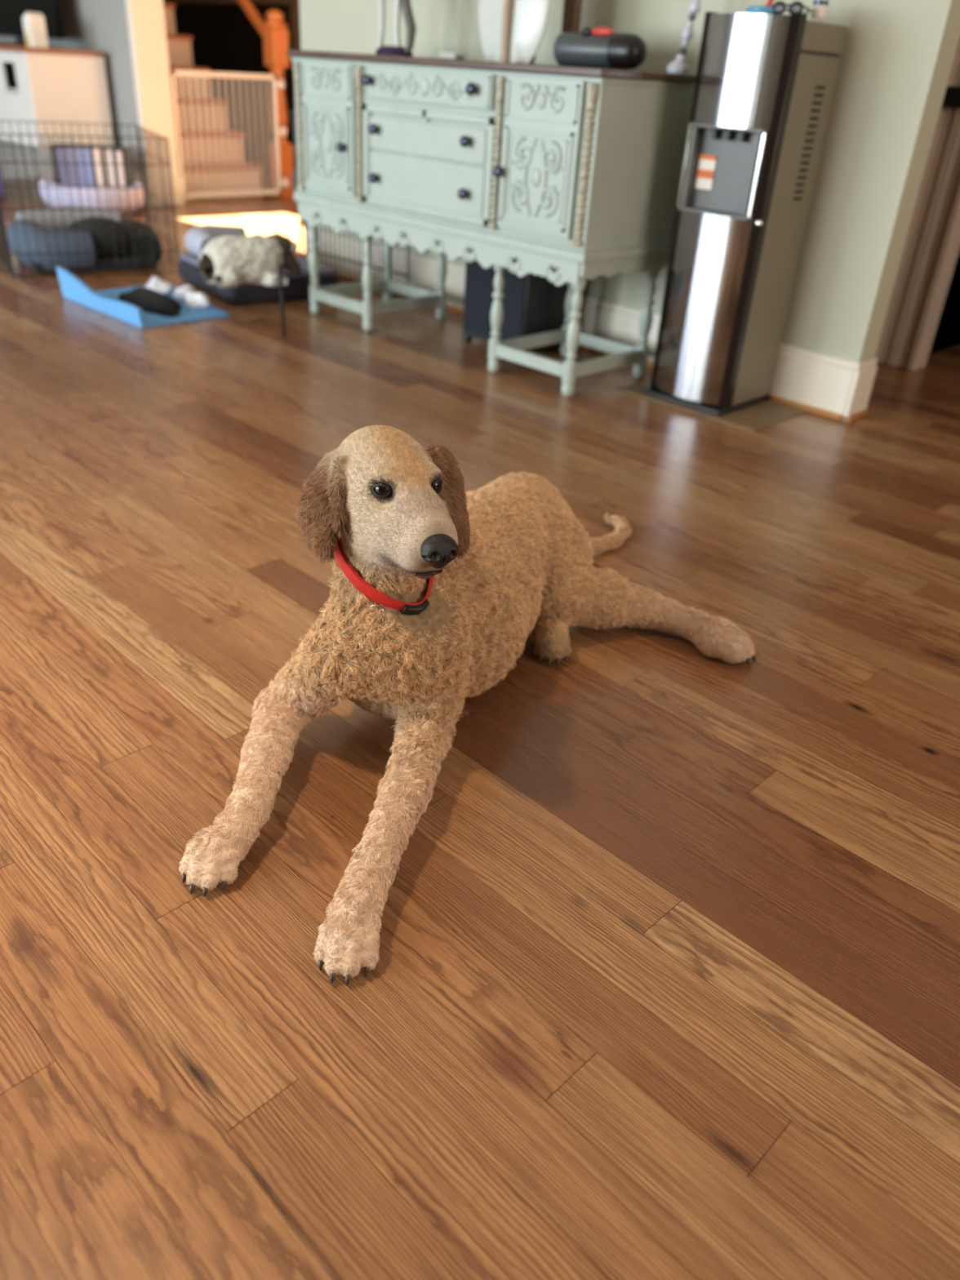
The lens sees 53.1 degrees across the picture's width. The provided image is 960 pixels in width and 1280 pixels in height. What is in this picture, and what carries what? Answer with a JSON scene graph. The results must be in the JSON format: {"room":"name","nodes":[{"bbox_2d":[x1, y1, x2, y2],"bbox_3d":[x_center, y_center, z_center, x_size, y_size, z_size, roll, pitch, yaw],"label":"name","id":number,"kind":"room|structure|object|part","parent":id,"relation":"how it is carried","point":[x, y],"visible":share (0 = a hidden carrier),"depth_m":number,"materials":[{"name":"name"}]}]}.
{"room":"living room","nodes":[
{"label":"living room","id":0,"kind":"room"},
{"bbox_2d":[0,0,143,173],"bbox_3d":[-3.439,-4.808,6.757,0.200,2.700,4.185,-25,41,-39],"label":"wall","id":1,"kind":"structure","parent":0,"point":[95,25],"depth_m":5.97,"materials":[{"name":"grey paint"}]},
{"bbox_2d":[35,149,144,183],"bbox_3d":[-3.598,-3.694,7.339,0.027,0.176,4.160,-25,41,-39],"label":"baseboard","id":2,"kind":"structure","parent":1,"relation":"attached to","point":[137,175],"depth_m":6.17,"materials":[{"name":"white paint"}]},
{"bbox_2d":[124,0,179,177],"bbox_3d":[-1.960,-3.973,5.521,0.216,2.700,0.055,-25,41,-39],"label":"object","id":3,"kind":"structure","parent":1,"relation":"attached to","point":[145,18],"depth_m":5.82,"materials":[{"name":"white paint"}]},
{"bbox_2d":[142,177,185,205],"bbox_3d":[-2.026,-2.882,6.167,0.240,0.160,0.090,-25,41,-39],"label":"trim","id":4,"kind":"structure","parent":1,"relation":"attached to","point":[178,182],"depth_m":6.15,"materials":[{"name":"white paint"}]},
{"bbox_2d":[163,0,301,109],"bbox_3d":[-0.817,-4.768,6.977,0.100,2.700,7.650,-25,41,-39],"label":"wall","id":5,"kind":"structure","parent":0,"point":[295,4],"depth_m":7.63,"materials":[{"name":"paint"}]},
{"bbox_2d":[165,2,295,170],"bbox_3d":[-2.289,-4.878,8.455,0.050,1.210,2.150,-25,41,-39],"label":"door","id":6,"kind":"structure","parent":5,"relation":"in","point":[225,39],"depth_m":8.19,"materials":[{"name":"brown paint"}]},
{"bbox_2d":[0,169,959,1279],"bbox_3d":[-1.688,-1.106,3.436,11.371,0.050,13.700,-25,41,-39],"label":"floor","id":7,"kind":"structure","parent":0,"point":[664,984],"depth_m":1.26,"materials":[{"name":"brown wood"}]},
{"bbox_2d":[0,165,5,199],"bbox_3d":[-3.165,-2.866,5.978,0.280,0.200,0.330,-25,41,-39],"label":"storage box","id":8,"kind":"object","parent":7,"relation":"on","point":[2,191],"visible":0.81,"depth_m":5.97,"materials":[{"name":"purple fabric"}]},
{"bbox_2d":[0,44,114,178],"bbox_3d":[-2.938,-3.407,6.296,0.495,0.826,1.269,-25,41,-39],"label":"base cabinet","id":9,"kind":"object","parent":7,"relation":"on","point":[59,85],"visible":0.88,"depth_m":5.87,"materials":[{"name":"white paint"}]},
{"bbox_2d":[0,0,63,47],"bbox_3d":[-3.101,-4.352,6.181,0.140,0.894,1.500,-25,41,-39],"label":"television","id":10,"kind":"object","parent":9,"relation":"on","point":[11,11],"visible":0.84,"depth_m":6.14,"materials":[{"name":"black plastic"}]},
{"bbox_2d":[22,12,48,48],"bbox_3d":[-2.668,-3.655,5.759,0.094,0.178,0.110,-25,41,-39],"label":"carton","id":11,"kind":"object","parent":9,"relation":"on","point":[33,23],"visible":0.98,"depth_m":5.73,"materials":[{"name":"white cardboard"}]},
{"bbox_2d":[6,205,162,273],"bbox_3d":[-1.831,-1.851,4.413,0.661,0.208,0.615,-18,37,-32],"label":"bed","id":12,"kind":"object","parent":7,"relation":"on","point":[37,214],"visible":0.89,"depth_m":4.26,"materials":[{"name":"grey fabric"}]},
{"bbox_2d":[66,216,133,257],"bbox_3d":[-1.721,-1.819,4.352,0.297,0.176,0.310,-25,41,-39],"label":"cushion","id":13,"kind":"object","parent":12,"relation":"on","point":[78,224],"depth_m":4.25,"materials":[{"name":"black fabric"}]},
{"bbox_2d":[0,120,180,279],"bbox_3d":[-1.819,-1.988,4.311,0.749,0.543,0.765,-12,34,-25],"label":"pen","id":14,"kind":"object","parent":7,"relation":"on","point":[2,224],"visible":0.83,"depth_m":4.20,"materials":[{"name":"metal"}]},
{"bbox_3d":[-2.133,-1.924,4.169,0.005,0.543,0.748,-14,35,-28],"label":"panel","id":15,"kind":"part","parent":14,"relation":"part of","materials":[{"name":"metal"}]},
{"bbox_3d":[-1.994,-2.169,4.595,0.749,0.543,0.006,-12,34,-25],"label":"panel","id":16,"kind":"part","parent":14,"relation":"part of","materials":[{"name":"metal"}]},
{"bbox_3d":[-1.497,-2.059,4.466,0.005,0.543,0.765,-12,34,-24],"label":"panel","id":17,"kind":"part","parent":14,"relation":"part of","materials":[{"name":"metal"}]},
{"bbox_2d":[38,143,146,214],"bbox_3d":[-2.325,-2.758,5.756,0.586,0.335,0.690,-25,41,-39],"label":"folded blankets","id":18,"kind":"object","parent":7,"relation":"on","point":[86,151],"visible":0.77,"depth_m":5.82,"materials":[{"name":"purple fabric"}]},
{"bbox_3d":[-2.360,-2.900,5.893,0.458,0.235,0.160,0,31,-6],"label":"backrest","id":19,"kind":"part","parent":18,"relation":"part of","materials":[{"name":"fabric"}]},
{"bbox_2d":[38,177,146,214],"bbox_3d":[-2.330,-2.681,5.802,0.586,0.155,0.690,-25,41,-39],"label":"dog bed","id":20,"kind":"object","parent":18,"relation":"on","point":[82,180],"depth_m":5.61,"materials":[{"name":"white fabric"}]},
{"bbox_2d":[56,266,230,328],"bbox_3d":[-1.284,-1.373,3.765,0.485,0.114,0.640,-25,41,-39],"label":"pad","id":21,"kind":"object","parent":7,"relation":"on","point":[106,301],"visible":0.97,"depth_m":3.65,"materials":[{"name":"blue fabric"}]},
{"bbox_2d":[118,286,182,316],"bbox_3d":[-1.265,-1.325,3.731,0.187,0.052,0.408,-25,41,-39],"label":"cloth","id":22,"kind":"object","parent":21,"relation":"on","point":[151,301],"visible":0.99,"depth_m":3.67,"materials":[{"name":"black fabric"}]},
{"bbox_2d":[144,275,173,294],"bbox_3d":[-1.318,-1.462,3.951,0.142,0.055,0.097,10,31,10],"label":"tissue","id":23,"kind":"object","parent":21,"relation":"on","point":[156,284],"visible":0.81,"depth_m":3.93,"materials":[{"name":"white paper"}]},
{"bbox_2d":[173,284,195,300],"bbox_3d":[-1.185,-1.405,3.879,0.088,0.046,0.111,-14,35,-27],"label":"tissue","id":24,"kind":"object","parent":21,"relation":"on","point":[179,293],"visible":0.72,"depth_m":3.85,"materials":[{"name":"white paper"}]},
{"bbox_2d":[184,291,210,307],"bbox_3d":[-1.115,-1.344,3.782,0.098,0.050,0.136,-7,32,-17],"label":"tissue","id":25,"kind":"object","parent":21,"relation":"on","point":[198,300],"visible":1,"depth_m":3.75,"materials":[{"name":"white paper"}]},
{"bbox_2d":[163,2,262,193],"bbox_3d":[-2.413,-4.155,6.743,0.768,1.710,1.844,-25,41,-39],"label":"staircase","id":26,"kind":"structure","parent":7,"relation":"on","point":[179,46],"depth_m":6.75,"materials":[{"name":"paint"}]},
{"bbox_2d":[177,224,338,304],"bbox_3d":[-0.957,-1.625,4.112,0.500,0.227,0.585,-18,37,-32],"label":"bed","id":27,"kind":"object","parent":7,"relation":"on","point":[196,239],"visible":0.56,"depth_m":4.00,"materials":[{"name":"grey fabric"}]},
{"bbox_2d":[198,232,302,288],"bbox_3d":[-0.850,-1.508,3.766,0.508,0.169,0.340,-25,41,-39],"label":"dog","id":28,"kind":"object","parent":27,"relation":"on","point":[252,259],"visible":0.97,"depth_m":3.65},
{"bbox_3d":[-0.959,-1.562,4.147,0.500,0.084,0.580,-18,37,-32],"label":"mattress","id":29,"kind":"part","parent":27,"relation":"part of","materials":[{"name":"grey fabric"}]},
{"bbox_2d":[236,0,293,197],"bbox_3d":[-2.040,-4.613,6.801,2.100,2.477,0.161,29,39,35],"label":"newel post","id":30,"kind":"object","parent":7,"relation":"on","point":[273,32],"visible":0.81,"depth_m":6.42,"materials":[{"name":"orange wood"}]},
{"bbox_2d":[169,69,288,198],"bbox_3d":[-1.634,-3.326,6.344,0.817,0.725,0.060,-25,41,-39],"label":"safety gate","id":31,"kind":"object","parent":30,"relation":"attached to","point":[282,131],"visible":0.99,"depth_m":6.32,"materials":[{"name":"white metal"}]},
{"bbox_3d":[-2.081,-5.022,6.566,1.993,1.539,0.091,28,38,35],"label":"handrail","id":32,"kind":"part","parent":30,"relation":"part of","materials":[{"name":"orange wood"}]},
{"bbox_2d":[277,252,284,336],"bbox_3d":[-0.733,-1.275,3.534,0.012,0.239,0.291,-3,32,-12],"label":"panel","id":33,"kind":"object","parent":7,"relation":"on","point":[281,291],"visible":1,"depth_m":3.43,"materials":[{"name":"metal"}]},
{"bbox_3d":[-0.706,-1.169,3.439,0.011,0.156,0.011,15,33,18],"label":"post","id":34,"kind":"part","parent":33,"relation":"part of","materials":[{"name":"metal"}]},
{"bbox_2d":[297,169,409,298],"bbox_3d":[-0.565,-1.805,4.223,0.010,0.460,0.770,-25,41,-39],"label":"wire crate","id":35,"kind":"object","parent":7,"relation":"on","point":[397,273],"visible":0.16,"depth_m":4.29,"materials":[{"name":"black metal"}]},
{"bbox_2d":[178,424,755,986],"bbox_3d":[0.060,-0.142,1.509,0.581,0.463,1.324,26,37,33],"label":"dog","id":36,"kind":"object","parent":7,"relation":"on","point":[437,593],"visible":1,"depth_m":1.29},
{"bbox_2d":[286,48,696,396],"bbox_3d":[-0.053,-1.483,3.324,0.482,0.893,1.429,-25,41,-39],"label":"sideboard","id":37,"kind":"object","parent":7,"relation":"on","point":[575,171],"visible":1,"depth_m":2.99,"materials":[{"name":"paint"}]},
{"bbox_3d":[-0.642,-1.473,3.718,0.043,0.408,0.044,-25,41,-39],"label":"leg","id":38,"kind":"part","parent":37,"relation":"part of","materials":[{"name":"paint"}]},
{"bbox_3d":[-0.530,-1.796,3.380,0.020,0.404,0.292,-25,41,-39],"label":"door","id":39,"kind":"part","parent":37,"relation":"part of","materials":[{"name":"paint"}]},
{"bbox_3d":[-0.480,-1.707,3.329,0.031,0.033,0.033,-25,41,-39],"label":"knob","id":40,"kind":"part","parent":37,"relation":"part of","materials":[{"name":"blue ceramic"}]},
{"bbox_3d":[-0.366,-1.829,3.140,0.031,0.033,0.033,-25,41,-39],"label":"knob","id":41,"kind":"part","parent":37,"relation":"part of","materials":[{"name":"grey metal"}]},
{"bbox_3d":[-0.411,-1.343,3.525,0.043,0.408,0.044,-25,41,-39],"label":"leg","id":42,"kind":"part","parent":37,"relation":"part of","materials":[{"name":"paint"}]},
{"bbox_3d":[-0.353,-1.700,3.199,0.031,0.033,0.033,-25,41,-39],"label":"knob","id":43,"kind":"part","parent":37,"relation":"part of","materials":[{"name":"grey metal"}]},
{"bbox_3d":[-0.361,-1.574,3.274,0.031,0.033,0.033,-25,41,-39],"label":"knob","id":44,"kind":"part","parent":37,"relation":"part of","materials":[{"name":"grey metal"}]},
{"bbox_3d":[-0.379,-1.595,3.950,0.043,0.408,0.044,-25,41,-39],"label":"leg","id":45,"kind":"part","parent":37,"relation":"part of","materials":[{"name":"paint"}]},
{"bbox_2d":[375,0,416,57],"bbox_3d":[-0.316,-2.308,3.335,0.132,0.482,0.266,-25,41,-39],"label":"figurine","id":46,"kind":"object","parent":37,"relation":"on","point":[397,50],"visible":0.93,"depth_m":3.38,"materials":[{"name":"white ceramic"}]},
{"bbox_3d":[-0.337,-2.224,3.403,0.044,0.226,0.075,-25,41,-39],"label":"leg","id":47,"kind":"part","parent":46,"relation":"part of","materials":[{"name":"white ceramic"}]},
{"bbox_3d":[-0.293,-2.196,3.368,0.044,0.217,0.044,-25,41,-39],"label":"leg","id":48,"kind":"part","parent":46,"relation":"part of","materials":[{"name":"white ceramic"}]},
{"bbox_3d":[-0.179,-1.499,3.144,0.014,0.138,0.548,-25,41,-39],"label":"drawer","id":49,"kind":"part","parent":37,"relation":"part of","materials":[{"name":"paint"}]},
{"bbox_3d":[-0.172,-1.604,3.082,0.014,0.096,0.548,-25,41,-39],"label":"drawer","id":50,"kind":"part","parent":37,"relation":"part of","materials":[{"name":"paint"}]},
{"bbox_3d":[-0.178,-1.544,3.112,0.018,0.302,0.616,-25,41,-39],"label":"drawer frame","id":51,"kind":"part","parent":37,"relation":"part of","materials":[{"name":"paint"}]},
{"bbox_3d":[-0.168,-1.731,3.007,0.018,0.094,0.594,-25,41,-39],"label":"drawer","id":52,"kind":"part","parent":37,"relation":"part of","materials":[{"name":"paint"}]},
{"bbox_3d":[-0.148,-1.465,3.757,0.043,0.408,0.044,-25,41,-39],"label":"leg","id":53,"kind":"part","parent":37,"relation":"part of","materials":[{"name":"paint"}]},
{"bbox_2d":[439,52,464,59],"bbox_3d":[-0.095,-1.982,3.264,0.050,0.020,0.080,-25,41,-39],"label":"soap bar","id":54,"kind":"object","parent":37,"relation":"on","point":[442,55],"visible":0.86,"depth_m":3.24,"materials":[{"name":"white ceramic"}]},
{"bbox_3d":[-0.052,-1.399,3.016,0.031,0.033,0.033,-25,41,-39],"label":"knob","id":55,"kind":"part","parent":37,"relation":"part of","materials":[{"name":"grey metal"}]},
{"bbox_3d":[-0.043,-1.526,2.941,0.031,0.033,0.033,-25,41,-39],"label":"knob","id":56,"kind":"part","parent":37,"relation":"part of","materials":[{"name":"grey metal"}]},
{"bbox_3d":[-0.024,-1.636,2.854,0.031,0.033,0.033,-25,41,-39],"label":"knob","id":57,"kind":"part","parent":37,"relation":"part of","materials":[{"name":"grey metal"}]},
{"bbox_3d":[0.057,-1.079,3.133,0.043,0.408,0.044,-25,41,-39],"label":"leg","id":58,"kind":"part","parent":37,"relation":"part of","materials":[{"name":"paint"}]},
{"bbox_3d":[0.058,-1.404,2.881,0.031,0.033,0.033,-25,41,-39],"label":"knob","id":59,"kind":"part","parent":37,"relation":"part of","materials":[{"name":"blue ceramic"}]},
{"bbox_2d":[478,0,551,64],"bbox_3d":[0.105,-1.989,2.955,0.110,0.370,0.300,-25,41,-39],"label":"vase","id":60,"kind":"object","parent":37,"relation":"on","point":[511,31],"visible":0.92,"depth_m":2.97,"materials":[{"name":"white ceramic"}]},
{"bbox_3d":[0.173,-1.399,2.792,0.020,0.404,0.290,-25,41,-39],"label":"door","id":61,"kind":"part","parent":37,"relation":"part of","materials":[{"name":"paint"}]},
{"bbox_3d":[0.321,-1.201,3.366,0.043,0.408,0.044,-25,41,-39],"label":"leg","id":62,"kind":"part","parent":37,"relation":"part of","materials":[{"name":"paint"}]},
{"bbox_2d":[560,0,582,66],"bbox_3d":[0.289,-1.982,2.974,0.030,0.360,0.056,-25,41,-39],"label":"cutting board","id":63,"kind":"object","parent":37,"relation":"on","point":[571,16],"visible":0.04,"depth_m":2.98,"materials":[{"name":"brown wood"}]},
{"bbox_3d":[0.287,-0.949,2.941,0.043,0.408,0.044,-25,41,-39],"label":"leg","id":64,"kind":"part","parent":37,"relation":"part of","materials":[{"name":"paint"}]},
{"bbox_2d":[553,26,646,70],"bbox_3d":[0.360,-1.767,2.869,0.112,0.106,0.326,-25,41,-39],"label":"speaker","id":65,"kind":"object","parent":37,"relation":"on","point":[600,47],"visible":1,"depth_m":2.84,"materials":[{"name":"grey plastic"}]},
{"bbox_3d":[0.362,-1.795,2.837,0.027,0.024,0.087,-25,41,-39],"label":"handle","id":66,"kind":"part","parent":65,"relation":"part of","materials":[{"name":"red plastic"}]},
{"bbox_3d":[0.551,-1.071,3.174,0.043,0.408,0.044,-25,41,-39],"label":"leg","id":67,"kind":"part","parent":37,"relation":"part of","materials":[{"name":"paint"}]},
{"bbox_2d":[665,0,701,74],"bbox_3d":[0.602,-1.814,2.740,0.068,0.346,0.100,-25,41,-39],"label":"candlestick","id":68,"kind":"object","parent":37,"relation":"on","point":[679,65],"visible":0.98,"depth_m":2.79,"materials":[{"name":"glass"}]},
{"bbox_2d":[462,248,568,351],"bbox_3d":[0.148,-1.255,3.485,0.291,0.360,0.316,-25,41,-39],"label":"box","id":69,"kind":"object","parent":7,"relation":"on","point":[532,304],"visible":0.39,"depth_m":3.39,"materials":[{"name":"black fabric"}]},
{"bbox_2d":[616,378,808,431],"bbox_3d":[0.740,-0.772,3.089,0.324,0.004,0.515,-25,41,-39],"label":"floor mat","id":70,"kind":"object","parent":7,"relation":"on","point":[753,418],"visible":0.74,"depth_m":2.99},
{"bbox_2d":[642,11,848,416],"bbox_3d":[0.761,-1.230,2.847,0.309,1.040,0.297,-25,41,-39],"label":"water cooler","id":71,"kind":"object","parent":70,"relation":"on","point":[765,84],"visible":1,"depth_m":2.73,"materials":[{"name":"metal"}]},
{"bbox_3d":[0.595,-1.259,2.858,0.045,1.022,0.022,-25,41,-39],"label":"trim","id":72,"kind":"part","parent":71,"relation":"part of","materials":[{"name":"silver metal"}]},
{"bbox_3d":[0.656,-0.993,2.884,0.051,0.528,0.241,-25,41,-39],"label":"door","id":73,"kind":"part","parent":71,"relation":"part of","materials":[{"name":"metal"}]},
{"bbox_2d":[696,154,716,179],"bbox_3d":[0.646,-1.350,2.742,0.002,0.060,0.054,-25,41,-39],"label":"print","id":74,"kind":"object","parent":71,"relation":"attached to","point":[706,164],"depth_m":2.74},
{"bbox_3d":[0.688,-1.395,2.651,0.032,0.030,0.122,-25,41,-39],"label":"spout","id":75,"kind":"part","parent":71,"relation":"part of","materials":[{"name":"black plastic"}]},
{"bbox_3d":[0.690,-1.519,2.570,0.051,0.260,0.241,-25,41,-39],"label":"panel","id":76,"kind":"part","parent":71,"relation":"part of","materials":[{"name":"metal"}]},
{"bbox_2d":[746,0,773,13],"bbox_3d":[0.750,-1.685,2.520,0.088,0.080,0.089,-25,41,-39],"label":"lid","id":77,"kind":"object","parent":71,"relation":"on","point":[767,9],"visible":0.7,"depth_m":2.51,"materials":[{"name":"blue plastic"}]},
{"bbox_3d":[0.783,-1.153,2.701,0.045,1.022,0.022,-25,41,-39],"label":"trim","id":78,"kind":"part","parent":71,"relation":"part of","materials":[{"name":"silver metal"}]},
{"bbox_2d":[771,0,811,14],"bbox_3d":[0.823,-1.643,2.505,0.097,0.032,0.099,-25,41,-39],"label":"sunglasses","id":79,"kind":"object","parent":71,"relation":"on","point":[779,7],"visible":0.78,"depth_m":2.48,"materials":[{"name":"black plastic"}]},
{"bbox_2d":[792,85,825,200],"bbox_3d":[0.920,-1.387,2.691,0.050,0.285,0.002,-25,41,-39],"label":"vent","id":80,"kind":"object","parent":71,"relation":"attached to","point":[817,100],"depth_m":2.69,"materials":[{"name":"beige plastic"}]},
{"bbox_2d":[810,0,828,18],"bbox_3d":[0.886,-1.645,2.507,0.040,0.041,0.040,-25,41,-39],"label":"jar","id":81,"kind":"object","parent":71,"relation":"on","point":[819,11],"visible":1,"depth_m":2.50,"materials":[{"name":"beige glass"}]},
{"bbox_3d":[0.887,-1.658,2.499,0.038,0.011,0.038,-25,41,-39],"label":"jar lid","id":82,"kind":"part","parent":81,"relation":"part of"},
{"bbox_3d":[0.807,-1.645,2.624,0.251,0.073,0.285,-25,41,-39],"label":"lid","id":83,"kind":"part","parent":71,"relation":"part of","materials":[{"name":"beige plastic"}]},
{"bbox_2d":[299,0,959,363],"bbox_3d":[0.268,-2.415,3.155,0.110,2.700,2.785,-25,41,-39],"label":"wall","id":84,"kind":"structure","parent":0,"point":[897,57],"depth_m":2.82,"materials":[{"name":"paint"}]},
{"bbox_2d":[305,228,877,422],"bbox_3d":[0.197,-1.323,3.785,0.137,0.176,2.812,-25,41,-39],"label":"baseboard","id":85,"kind":"structure","parent":84,"relation":"attached to","point":[819,384],"depth_m":3.33,"materials":[{"name":"white paint"}]},
{"bbox_2d":[928,252,959,355],"bbox_3d":[3.854,-1.957,2.781,2.580,2.700,5.600,-25,41,-39],"label":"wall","id":86,"kind":"structure","parent":0,"point":[954,279],"depth_m":3.79,"materials":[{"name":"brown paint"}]},
{"bbox_2d":[875,38,959,371],"bbox_3d":[1.855,-2.070,3.278,0.714,2.160,0.170,-25,41,-39],"label":"trim","id":87,"kind":"structure","parent":86,"relation":"attached to","point":[926,271],"depth_m":3.42,"materials":[{"name":"beige paint"}]},
{"bbox_2d":[941,85,959,107],"bbox_3d":[1.571,-1.783,3.158,0.045,0.060,0.090,-25,41,-39],"label":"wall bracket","id":88,"kind":"object","parent":86,"relation":"attached to","point":[952,95],"visible":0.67,"depth_m":3.15,"materials":[{"name":"black metal"}]}
]}

